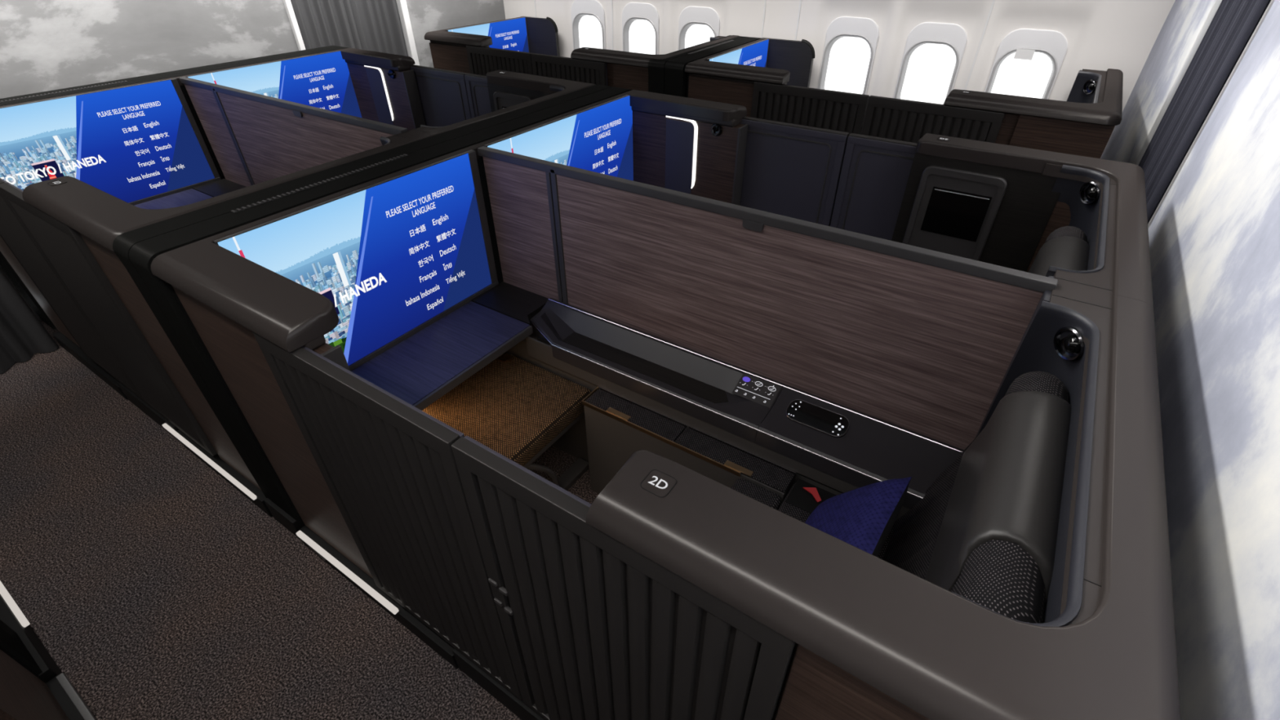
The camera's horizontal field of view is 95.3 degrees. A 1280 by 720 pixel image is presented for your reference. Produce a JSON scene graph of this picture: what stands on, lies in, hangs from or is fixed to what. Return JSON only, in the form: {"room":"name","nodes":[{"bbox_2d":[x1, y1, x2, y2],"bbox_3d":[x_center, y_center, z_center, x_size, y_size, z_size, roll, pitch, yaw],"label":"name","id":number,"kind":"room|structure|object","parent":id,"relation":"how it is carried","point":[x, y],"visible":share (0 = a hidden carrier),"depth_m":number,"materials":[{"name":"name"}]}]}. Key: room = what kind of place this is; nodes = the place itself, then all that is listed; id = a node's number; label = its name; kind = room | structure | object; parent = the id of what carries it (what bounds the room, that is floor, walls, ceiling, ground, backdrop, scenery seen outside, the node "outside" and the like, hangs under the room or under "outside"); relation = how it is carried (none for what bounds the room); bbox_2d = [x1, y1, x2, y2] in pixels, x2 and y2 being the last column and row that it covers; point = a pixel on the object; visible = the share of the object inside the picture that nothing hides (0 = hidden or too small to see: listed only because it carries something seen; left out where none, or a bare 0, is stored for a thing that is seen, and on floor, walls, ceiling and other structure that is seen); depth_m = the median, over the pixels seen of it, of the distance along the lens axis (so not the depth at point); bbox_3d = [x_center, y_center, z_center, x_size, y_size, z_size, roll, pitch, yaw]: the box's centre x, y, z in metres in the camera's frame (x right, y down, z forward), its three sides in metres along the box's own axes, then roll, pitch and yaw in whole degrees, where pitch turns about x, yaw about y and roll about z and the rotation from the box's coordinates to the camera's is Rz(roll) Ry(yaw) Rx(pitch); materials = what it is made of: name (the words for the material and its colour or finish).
{"room":"aircraft cabin","nodes":[
{"label":"aircraft cabin","id":0,"kind":"room"},
{"bbox_2d":[0,0,298,321],"bbox_3d":[-3.101,-1.715,3.554,0.060,2.360,2.165,22,42,26],"label":"sky","id":1,"kind":"structure","parent":0,"point":[46,45],"depth_m":3.45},
{"bbox_2d":[283,0,306,50],"bbox_3d":[-2.471,-2.254,4.265,0.060,2.360,0.040,22,42,26],"label":"trim","id":2,"kind":"structure","parent":1,"relation":"attached to","point":[287,4],"depth_m":4.15,"materials":[{"name":"grey plastic"}]},
{"bbox_2d":[0,320,599,719],"bbox_3d":[-0.739,0.072,3.158,5.800,0.050,6.700,22,42,26],"label":"floor","id":3,"kind":"structure","parent":0,"point":[158,588],"depth_m":2.13,"materials":[{"name":"carpet"}]},
{"bbox_2d":[0,580,30,627],"bbox_3d":[-2.303,0.748,2.066,0.715,0.016,0.016,22,42,26],"label":"floor light","id":4,"kind":"object","parent":3,"relation":"attached to","point":[4,593],"visible":1,"depth_m":1.95,"materials":[{"name":"white plastic"}]},
{"bbox_2d":[0,594,62,683],"bbox_3d":[-2.404,0.767,2.110,1.420,0.118,0.056,22,42,26],"label":"plinth","id":5,"kind":"object","parent":3,"relation":"on","point":[50,669],"visible":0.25,"depth_m":1.87,"materials":[{"name":"black plastic"}]},
{"bbox_2d":[0,649,97,719],"bbox_3d":[-1.757,0.976,0.904,0.860,1.225,1.181,22,42,26],"label":"console","id":6,"kind":"object","parent":3,"relation":"on","point":[24,695],"visible":1,"depth_m":1.60,"materials":[{"name":"grey"}]},
{"bbox_2d":[0,619,42,676],"bbox_3d":[-2.208,0.749,1.126,0.223,1.127,1.119,22,42,26],"label":"beam","id":7,"kind":"structure","parent":6,"relation":"attached to","point":[11,643],"depth_m":1.74,"materials":[{"name":"black plastic"}]},
{"bbox_2d":[0,76,226,399],"bbox_3d":[-2.641,-0.721,3.172,0.860,1.225,1.169,22,42,26],"label":"console","id":8,"kind":"object","parent":3,"relation":"on","point":[63,336],"visible":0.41,"depth_m":3.11,"materials":[{"name":"grey plastic"}]},
{"bbox_2d":[0,177,142,399],"bbox_3d":[-2.626,-0.345,2.613,0.666,1.045,0.039,22,42,26],"label":"sliding door","id":9,"kind":"structure","parent":8,"relation":"attached to","point":[13,232],"depth_m":2.61,"materials":[{"name":"grey plastic"}]},
{"bbox_2d":[0,78,221,205],"bbox_3d":[-2.914,-1.121,3.201,0.027,0.616,0.955,22,42,26],"label":"monitor","id":10,"kind":"object","parent":8,"relation":"attached to","point":[135,144],"visible":0.75,"depth_m":3.19,"materials":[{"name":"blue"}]},
{"bbox_2d":[0,95,76,191],"bbox_3d":[-3.031,-1.029,3.039,0.001,0.566,0.514,22,42,26],"label":"picture","id":11,"kind":"object","parent":10,"relation":"attached to","point":[33,136],"depth_m":2.95},
{"bbox_2d":[116,381,182,444],"bbox_3d":[-2.332,0.241,2.810,0.590,0.118,0.056,22,42,26],"label":"plinth","id":12,"kind":"object","parent":3,"relation":"on","point":[131,397],"visible":0.37,"depth_m":2.78,"materials":[{"name":"black plastic"}]},
{"bbox_2d":[0,45,349,328],"bbox_3d":[-2.761,-1.231,3.767,0.193,1.127,2.322,22,42,26],"label":"partition","id":13,"kind":"structure","parent":3,"relation":"on","point":[4,264],"depth_m":3.27,"materials":[{"name":"black plastic"}]},
{"bbox_2d":[133,178,245,208],"bbox_3d":[-2.774,-0.580,3.453,0.360,0.622,1.048,22,42,26],"label":"ottoman","id":14,"kind":"object","parent":3,"relation":"on","point":[223,186],"visible":0.1,"depth_m":3.47,"materials":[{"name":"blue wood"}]},
{"bbox_2d":[133,188,213,208],"bbox_3d":[-2.830,-0.766,3.211,0.336,0.028,0.853,22,42,26],"label":"shelf","id":15,"kind":"object","parent":14,"relation":"attached to","point":[190,196],"depth_m":3.41,"materials":[{"name":"blue fabric"}]},
{"bbox_2d":[162,422,257,500],"bbox_3d":[-1.852,0.423,2.494,0.770,0.016,0.016,22,42,26],"label":"floor light","id":16,"kind":"object","parent":3,"relation":"attached to","point":[207,460],"visible":1,"depth_m":2.47,"materials":[{"name":"white plastic"}]},
{"bbox_2d":[22,132,431,516],"bbox_3d":[-1.467,-0.259,2.543,0.745,1.226,1.169,22,42,26],"label":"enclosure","id":17,"kind":"object","parent":3,"relation":"on","point":[99,216],"visible":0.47,"depth_m":1.94,"materials":[{"name":"grey plastic"}]},
{"bbox_2d":[0,182,217,456],"bbox_3d":[-2.072,-0.126,2.316,0.655,1.045,0.039,22,42,26],"label":"sliding door","id":18,"kind":"structure","parent":17,"relation":"attached to","point":[64,247],"depth_m":2.21,"materials":[{"name":"grey plastic"}]},
{"bbox_2d":[112,84,631,522],"bbox_3d":[-0.759,-0.441,2.695,0.223,1.127,2.322,22,42,26],"label":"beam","id":19,"kind":"structure","parent":17,"relation":"attached to","point":[136,249],"depth_m":1.91,"materials":[{"name":"black plastic"}]},
{"bbox_2d":[263,497,304,540],"bbox_3d":[-1.381,0.616,2.300,0.205,0.118,0.056,22,42,26],"label":"plinth","id":20,"kind":"object","parent":3,"relation":"on","point":[281,516],"visible":0.42,"depth_m":2.26,"materials":[{"name":"black plastic"}]},
{"bbox_2d":[179,76,408,186],"bbox_3d":[-1.821,-0.825,3.286,1.965,1.204,0.040,22,42,26],"label":"divider","id":21,"kind":"object","parent":3,"relation":"on","point":[254,138],"visible":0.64,"depth_m":3.10,"materials":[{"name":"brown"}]},
{"bbox_2d":[178,48,426,130],"bbox_3d":[-1.990,-1.312,3.951,0.860,1.225,1.181,22,42,26],"label":"console","id":22,"kind":"object","parent":3,"relation":"on","point":[386,91],"visible":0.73,"depth_m":3.99,"materials":[{"name":"grey plastic"}]},
{"bbox_2d":[186,50,362,118],"bbox_3d":[-2.336,-1.646,3.894,0.027,0.616,1.013,22,42,26],"label":"monitor","id":23,"kind":"object","parent":22,"relation":"attached to","point":[323,81],"visible":0.29,"depth_m":3.89,"materials":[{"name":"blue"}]},
{"bbox_2d":[187,61,280,98],"bbox_3d":[-2.445,-1.561,3.741,0.001,0.566,0.600,22,42,26],"label":"picture","id":24,"kind":"object","parent":23,"relation":"attached to","point":[264,79],"depth_m":3.64},
{"bbox_2d":[364,65,393,120],"bbox_3d":[-1.807,-1.853,4.050,0.182,0.347,0.008,22,42,26],"label":"lamp","id":25,"kind":"object","parent":22,"relation":"attached to","point":[375,77],"depth_m":4.04,"materials":[{"name":"white plastic"}]},
{"bbox_2d":[408,64,471,126],"bbox_3d":[-1.367,-1.488,4.121,0.666,1.045,0.039,22,42,26],"label":"sliding door","id":26,"kind":"structure","parent":22,"relation":"attached to","point":[443,95],"depth_m":3.85,"materials":[{"name":"grey"}]},
{"bbox_2d":[151,145,502,668],"bbox_3d":[-0.629,0.077,2.089,0.860,1.225,1.181,22,42,26],"label":"partition","id":27,"kind":"object","parent":3,"relation":"on","point":[228,297],"visible":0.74,"depth_m":1.60,"materials":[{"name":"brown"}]},
{"bbox_2d":[213,149,498,371],"bbox_3d":[-0.905,-0.321,2.116,0.027,0.616,0.960,22,42,26],"label":"monitor","id":28,"kind":"object","parent":27,"relation":"attached to","point":[393,257],"visible":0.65,"depth_m":2.10,"materials":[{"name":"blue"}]},
{"bbox_2d":[217,189,365,352],"bbox_3d":[-1.023,-0.228,1.952,0.001,0.566,0.514,22,42,26],"label":"picture","id":29,"kind":"object","parent":28,"relation":"attached to","point":[317,249],"depth_m":1.86},
{"bbox_2d":[253,332,522,700],"bbox_3d":[-0.612,0.450,1.534,0.666,1.045,0.039,22,42,26],"label":"sliding door","id":30,"kind":"structure","parent":27,"relation":"attached to","point":[388,466],"depth_m":1.40,"materials":[{"name":"grey plastic"}]},
{"bbox_2d":[351,281,548,410],"bbox_3d":[-0.760,0.216,2.374,0.360,0.622,1.048,22,42,26],"label":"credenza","id":31,"kind":"object","parent":3,"relation":"on","point":[427,365],"visible":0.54,"depth_m":2.22,"materials":[{"name":"blue wood"}]},
{"bbox_2d":[424,17,520,73],"bbox_3d":[-1.070,-2.272,5.220,0.860,1.225,1.150,22,42,26],"label":"console","id":32,"kind":"object","parent":3,"relation":"on","point":[448,49],"visible":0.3,"depth_m":4.64,"materials":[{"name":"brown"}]},
{"bbox_2d":[446,17,529,52],"bbox_3d":[-1.320,-2.693,5.277,0.027,0.616,0.931,22,42,26],"label":"monitor","id":33,"kind":"object","parent":32,"relation":"attached to","point":[511,34],"visible":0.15,"depth_m":5.27,"materials":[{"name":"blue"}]},
{"bbox_2d":[448,23,489,35],"bbox_3d":[-1.430,-2.607,5.123,0.001,0.566,0.514,22,42,26],"label":"picture","id":34,"kind":"object","parent":33,"relation":"attached to","point":[482,29],"depth_m":5.00},
{"bbox_2d":[466,44,533,75],"bbox_3d":[-1.056,-1.911,4.681,0.666,1.045,0.039,22,42,26],"label":"sliding door","id":35,"kind":"structure","parent":32,"relation":"attached to","point":[482,60],"depth_m":4.41,"materials":[{"name":"grey"}]},
{"bbox_2d":[452,648,544,719],"bbox_3d":[-0.319,1.036,1.732,0.606,0.118,0.056,22,42,26],"label":"plinth","id":36,"kind":"object","parent":3,"relation":"on","point":[506,698],"visible":0.48,"depth_m":1.76,"materials":[{"name":"black plastic"}]},
{"bbox_2d":[406,70,594,136],"bbox_3d":[-0.825,-0.848,3.321,0.757,1.226,1.169,22,42,26],"label":"enclosure","id":37,"kind":"object","parent":3,"relation":"on","point":[508,91],"visible":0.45,"depth_m":3.27,"materials":[{"name":"grey plastic"}]},
{"bbox_2d":[464,73,491,118],"bbox_3d":[-0.813,-1.269,3.824,0.655,1.045,0.039,22,42,26],"label":"sliding door","id":38,"kind":"structure","parent":37,"relation":"attached to","point":[477,87],"depth_m":3.67,"materials":[{"name":"grey plastic"}]},
{"bbox_2d":[422,351,591,486],"bbox_3d":[-0.659,0.381,2.300,0.638,0.475,0.770,22,42,26],"label":"tray table","id":39,"kind":"object","parent":3,"relation":"on","point":[513,406],"visible":0.41,"depth_m":2.20,"materials":[{"name":"brown"}]},
{"bbox_2d":[520,16,559,56],"bbox_3d":[-0.921,-2.649,5.708,0.425,1.240,0.034,22,42,26],"label":"partition","id":40,"kind":"object","parent":3,"relation":"on","point":[542,33],"depth_m":5.40,"materials":[{"name":"black plastic"}]},
{"bbox_2d":[557,457,589,490],"bbox_3d":[-0.474,0.661,2.305,0.060,0.030,0.830,22,42,26],"label":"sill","id":41,"kind":"structure","parent":3,"relation":"on","point":[580,466],"depth_m":2.51,"materials":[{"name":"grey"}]},
{"bbox_2d":[474,89,748,281],"bbox_3d":[0.025,-0.516,2.872,0.860,1.225,1.181,22,42,26],"label":"partition","id":42,"kind":"object","parent":3,"relation":"on","point":[697,147],"visible":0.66,"depth_m":2.92,"materials":[{"name":"grey"}]},
{"bbox_2d":[484,94,633,180],"bbox_3d":[-0.322,-0.850,2.814,0.027,0.616,1.014,22,42,26],"label":"monitor","id":43,"kind":"object","parent":42,"relation":"attached to","point":[598,139],"visible":0.2,"depth_m":2.79,"materials":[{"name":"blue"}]},
{"bbox_2d":[487,114,576,164],"bbox_3d":[-0.431,-0.764,2.660,0.001,0.566,0.600,22,42,26],"label":"picture","id":44,"kind":"object","parent":43,"relation":"attached to","point":[552,142],"depth_m":2.56},
{"bbox_2d":[666,115,697,188],"bbox_3d":[0.208,-1.057,2.971,0.182,0.347,0.008,22,42,26],"label":"lamp","id":45,"kind":"object","parent":42,"relation":"attached to","point":[682,131],"depth_m":2.96,"materials":[{"name":"white plastic"}]},
{"bbox_2d":[739,116,848,226],"bbox_3d":[0.648,-0.692,3.042,0.666,1.045,0.039,22,42,26],"label":"sliding door","id":46,"kind":"structure","parent":42,"relation":"attached to","point":[793,171],"depth_m":2.79,"materials":[{"name":"grey plastic"}]},
{"bbox_2d":[570,35,737,91],"bbox_3d":[0.153,-1.805,4.585,0.745,1.226,1.169,22,42,26],"label":"enclosure","id":47,"kind":"object","parent":3,"relation":"on","point":[625,69],"visible":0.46,"depth_m":3.89,"materials":[{"name":"grey plastic"}]},
{"bbox_2d":[530,53,608,85],"bbox_3d":[-0.502,-1.692,4.385,0.655,1.045,0.039,22,42,26],"label":"sliding door","id":48,"kind":"structure","parent":47,"relation":"attached to","point":[595,73],"depth_m":4.09,"materials":[{"name":"grey plastic"}]},
{"bbox_2d":[648,35,760,97],"bbox_3d":[0.494,-1.725,4.391,0.263,1.127,1.194,22,42,26],"label":"beam","id":49,"kind":"structure","parent":47,"relation":"attached to","point":[668,76],"depth_m":3.74,"materials":[{"name":"black plastic"}]},
{"bbox_2d":[582,386,795,505],"bbox_3d":[0.145,0.457,2.176,0.799,0.503,0.102,22,42,26],"label":"armrest","id":50,"kind":"object","parent":3,"relation":"on","point":[617,427],"visible":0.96,"depth_m":2.06,"materials":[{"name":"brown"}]},
{"bbox_2d":[506,297,964,520],"bbox_3d":[0.132,0.277,2.285,1.893,0.660,0.220,22,42,26],"label":"console","id":51,"kind":"object","parent":3,"relation":"on","point":[744,409],"visible":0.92,"depth_m":2.01,"materials":[{"name":"grey plastic"}]},
{"bbox_2d":[786,399,849,437],"bbox_3d":[0.573,0.188,1.888,0.200,0.036,0.083,22,42,26],"label":"handset","id":52,"kind":"object","parent":51,"relation":"on","point":[824,420],"visible":1,"depth_m":1.88,"materials":[{"name":"black plastic"}]},
{"bbox_2d":[684,38,790,117],"bbox_3d":[0.945,-1.476,4.140,0.860,1.225,1.150,22,42,26],"label":"console","id":53,"kind":"object","parent":3,"relation":"on","point":[711,81],"visible":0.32,"depth_m":3.54,"materials":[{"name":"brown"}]},
{"bbox_2d":[706,39,769,67],"bbox_3d":[0.695,-1.897,4.198,0.027,0.616,0.931,22,42,26],"label":"monitor","id":54,"kind":"object","parent":53,"relation":"attached to","point":[755,54],"visible":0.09,"depth_m":4.13,"materials":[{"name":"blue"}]},
{"bbox_2d":[709,48,742,64],"bbox_3d":[0.585,-1.811,4.044,0.001,0.566,0.514,22,42,26],"label":"picture","id":55,"kind":"object","parent":54,"relation":"attached to","point":[733,57],"depth_m":3.92},
{"bbox_2d":[750,81,869,134],"bbox_3d":[0.959,-1.116,3.602,0.666,1.045,0.039,22,42,26],"label":"sliding door","id":56,"kind":"structure","parent":53,"relation":"attached to","point":[840,111],"depth_m":3.33,"materials":[{"name":"grey"}]},
{"bbox_2d":[477,146,1057,449],"bbox_3d":[0.194,-0.029,2.207,1.965,1.204,0.040,22,42,26],"label":"divider","id":57,"kind":"object","parent":3,"relation":"on","point":[923,341],"visible":0.73,"depth_m":1.86,"materials":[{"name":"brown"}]},
{"bbox_2d":[761,37,814,87],"bbox_3d":[1.094,-1.853,4.628,0.425,1.240,0.034,22,42,26],"label":"wall","id":58,"kind":"structure","parent":3,"relation":"on","point":[797,57],"depth_m":4.31,"materials":[{"name":"black plastic"}]},
{"bbox_2d":[502,0,1175,158],"bbox_3d":[0.824,-2.371,4.381,5.806,2.369,0.373,22,42,26],"label":"wall","id":59,"kind":"structure","parent":3,"relation":"on","point":[1103,35],"depth_m":3.84,"materials":[{"name":"white plastic"}]},
{"bbox_2d":[571,0,605,49],"bbox_3d":[-0.453,-2.874,5.333,0.370,0.725,0.066,22,42,26],"label":"window","id":60,"kind":"structure","parent":59,"relation":"attached to","point":[588,31],"depth_m":5.25,"materials":[{"name":"grey plastic"}]},
{"bbox_2d":[622,2,659,54],"bbox_3d":[0.013,-2.690,5.083,0.370,0.725,0.066,22,42,26],"label":"window","id":61,"kind":"structure","parent":59,"relation":"attached to","point":[639,36],"depth_m":4.99,"materials":[{"name":"grey plastic"}]},
{"bbox_2d":[678,6,719,50],"bbox_3d":[0.484,-2.504,4.831,0.370,0.725,0.066,22,42,26],"label":"window","id":62,"kind":"structure","parent":59,"relation":"attached to","point":[691,33],"depth_m":4.71,"materials":[{"name":"grey plastic"}]},
{"bbox_2d":[817,16,879,94],"bbox_3d":[1.508,-2.100,4.283,0.370,0.725,0.066,22,42,26],"label":"window","id":63,"kind":"structure","parent":59,"relation":"attached to","point":[847,62],"depth_m":4.22,"materials":[{"name":"grey plastic"}]},
{"bbox_2d":[893,22,967,104],"bbox_3d":[1.974,-1.916,4.033,0.370,0.725,0.066,22,42,26],"label":"window","id":64,"kind":"structure","parent":59,"relation":"attached to","point":[928,72],"depth_m":3.97,"materials":[{"name":"grey plastic"}]},
{"bbox_2d":[984,28,1067,99],"bbox_3d":[2.439,-1.730,3.781,0.370,0.725,0.072,22,42,26],"label":"window","id":65,"kind":"structure","parent":59,"relation":"attached to","point":[1018,69],"depth_m":3.68,"materials":[{"name":"grey plastic"}]},
{"bbox_2d":[586,286,1181,719],"bbox_3d":[0.547,0.537,1.464,0.745,1.226,1.169,22,42,26],"label":"enclosure","id":66,"kind":"object","parent":3,"relation":"on","point":[874,638],"visible":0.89,"depth_m":0.80,"materials":[{"name":"grey plastic"}]},
{"bbox_2d":[451,435,795,719],"bbox_3d":[-0.059,0.670,1.236,0.655,1.045,0.043,22,42,26],"label":"sliding door","id":67,"kind":"structure","parent":66,"relation":"attached to","point":[594,628],"depth_m":1.05,"materials":[{"name":"grey plastic"}]},
{"bbox_2d":[1053,326,1084,361],"bbox_3d":[0.992,-0.038,1.343,0.026,0.082,0.081,-7,37,-9],"label":"reading lamp","id":68,"kind":"object","parent":66,"relation":"attached to","point":[1068,341],"depth_m":1.34,"materials":[{"name":"black"}]},
{"bbox_2d":[730,370,1071,623],"bbox_3d":[0.509,0.544,1.555,0.729,1.046,0.840,22,42,26],"label":"armchair","id":69,"kind":"object","parent":3,"relation":"on","point":[984,532],"visible":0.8,"depth_m":1.16,"materials":[{"name":"grey leather"}]},
{"bbox_2d":[785,478,836,513],"bbox_3d":[0.529,0.420,1.790,0.130,0.024,0.110,22,42,26],"label":"belt","id":70,"kind":"object","parent":69,"relation":"on","point":[804,495],"visible":0.61,"depth_m":1.80,"materials":[{"name":"black"}]},
{"bbox_2d":[804,476,911,556],"bbox_3d":[0.523,0.464,1.535,0.225,0.261,0.386,22,42,26],"label":"pillow","id":71,"kind":"object","parent":69,"relation":"on","point":[863,517],"visible":0.52,"depth_m":1.48,"materials":[{"name":"blue fabric"}]},
{"bbox_2d":[891,133,1153,310],"bbox_3d":[1.190,-0.052,2.242,0.757,1.226,1.169,22,42,26],"label":"enclosure","id":72,"kind":"object","parent":3,"relation":"on","point":[997,204],"visible":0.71,"depth_m":2.22,"materials":[{"name":"grey plastic"}]},
{"bbox_2d":[830,133,917,240],"bbox_3d":[1.203,-0.474,2.747,0.655,1.045,0.043,22,42,26],"label":"sliding door","id":73,"kind":"structure","parent":72,"relation":"attached to","point":[875,172],"depth_m":2.62,"materials":[{"name":"grey"}]},
{"bbox_2d":[1079,181,1100,204],"bbox_3d":[1.607,-0.596,2.080,0.026,0.082,0.081,-7,37,-9],"label":"reading lamp","id":74,"kind":"object","parent":72,"relation":"attached to","point":[1089,191],"depth_m":2.08,"materials":[{"name":"black"}]},
{"bbox_2d":[943,68,1123,158],"bbox_3d":[2.168,-1.009,3.506,0.745,1.226,1.169,22,42,26],"label":"enclosure","id":75,"kind":"object","parent":3,"relation":"on","point":[1083,124],"visible":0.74,"depth_m":2.81,"materials":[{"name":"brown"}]},
{"bbox_2d":[861,95,1005,143],"bbox_3d":[1.513,-0.897,3.306,0.655,1.045,0.039,22,42,26],"label":"sliding door","id":76,"kind":"structure","parent":75,"relation":"attached to","point":[892,118],"depth_m":3.04,"materials":[{"name":"grey plastic"}]},
{"bbox_2d":[1083,79,1095,94],"bbox_3d":[2.612,-1.584,3.385,0.026,0.082,0.081,-7,37,-9],"label":"reading lamp","id":77,"kind":"object","parent":75,"relation":"attached to","point":[1089,85],"depth_m":3.39,"materials":[{"name":"black metal"}]},
{"bbox_2d":[1028,226,1089,276],"bbox_3d":[1.117,-0.008,2.283,0.729,1.046,0.840,22,42,26],"label":"armchair","id":78,"kind":"object","parent":3,"relation":"on","point":[1067,247],"visible":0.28,"depth_m":1.90,"materials":[{"name":"grey leather"}]},
{"bbox_2d":[395,0,505,67],"bbox_3d":[-1.576,-3.082,5.359,0.090,2.360,1.435,22,42,26],"label":"wall window","id":79,"kind":"structure","parent":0,"point":[425,15],"depth_m":5.07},
{"bbox_2d":[1100,0,1222,164],"bbox_3d":[2.716,-1.392,3.067,0.102,2.360,1.130,19,41,24],"label":"window","id":80,"kind":"structure","parent":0,"point":[1185,20],"depth_m":2.95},
{"bbox_2d":[1148,0,1279,719],"bbox_3d":[0.735,0.475,0.601,0.060,2.360,4.635,22,42,26],"label":"sky","id":81,"kind":"structure","parent":0,"point":[1214,239],"depth_m":1.17,"materials":[{"name":"white"}]},
{"bbox_2d":[1147,0,1275,229],"bbox_3d":[2.016,-0.696,2.147,0.056,2.360,0.022,22,42,26],"label":"trim","id":82,"kind":"structure","parent":81,"relation":"attached to","point":[1272,2],"depth_m":2.02,"materials":[{"name":"silver metal"}]},
{"bbox_3d":[-0.754,-1.855,1.711,5.800,0.050,6.700,22,42,26],"label":"ceiling","id":83,"kind":"structure","parent":0,"visible":0},
{"bbox_2d":[0,268,58,373],"bbox_3d":[-3.522,-0.837,2.389,0.091,2.350,0.710,22,42,26],"label":"curtain","id":84,"kind":"object","parent":83,"relation":"hanging from","point":[22,335],"visible":1,"depth_m":3.16,"materials":[{"name":"grey fabric"}]},
{"bbox_2d":[290,0,408,56],"bbox_3d":[-2.231,-2.498,4.588,0.076,2.350,0.890,22,42,26],"label":"curtain","id":85,"kind":"object","parent":83,"relation":"hanging from","point":[374,25],"visible":0.31,"depth_m":4.51,"materials":[{"name":"grey fabric"}]},
{"bbox_2d":[1137,0,1271,223],"bbox_3d":[2.205,-0.909,2.428,0.046,2.350,0.760,21,42,26],"label":"curtain","id":86,"kind":"object","parent":83,"relation":"hanging from","point":[1234,22],"visible":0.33,"depth_m":2.23,"materials":[{"name":"grey fabric"}]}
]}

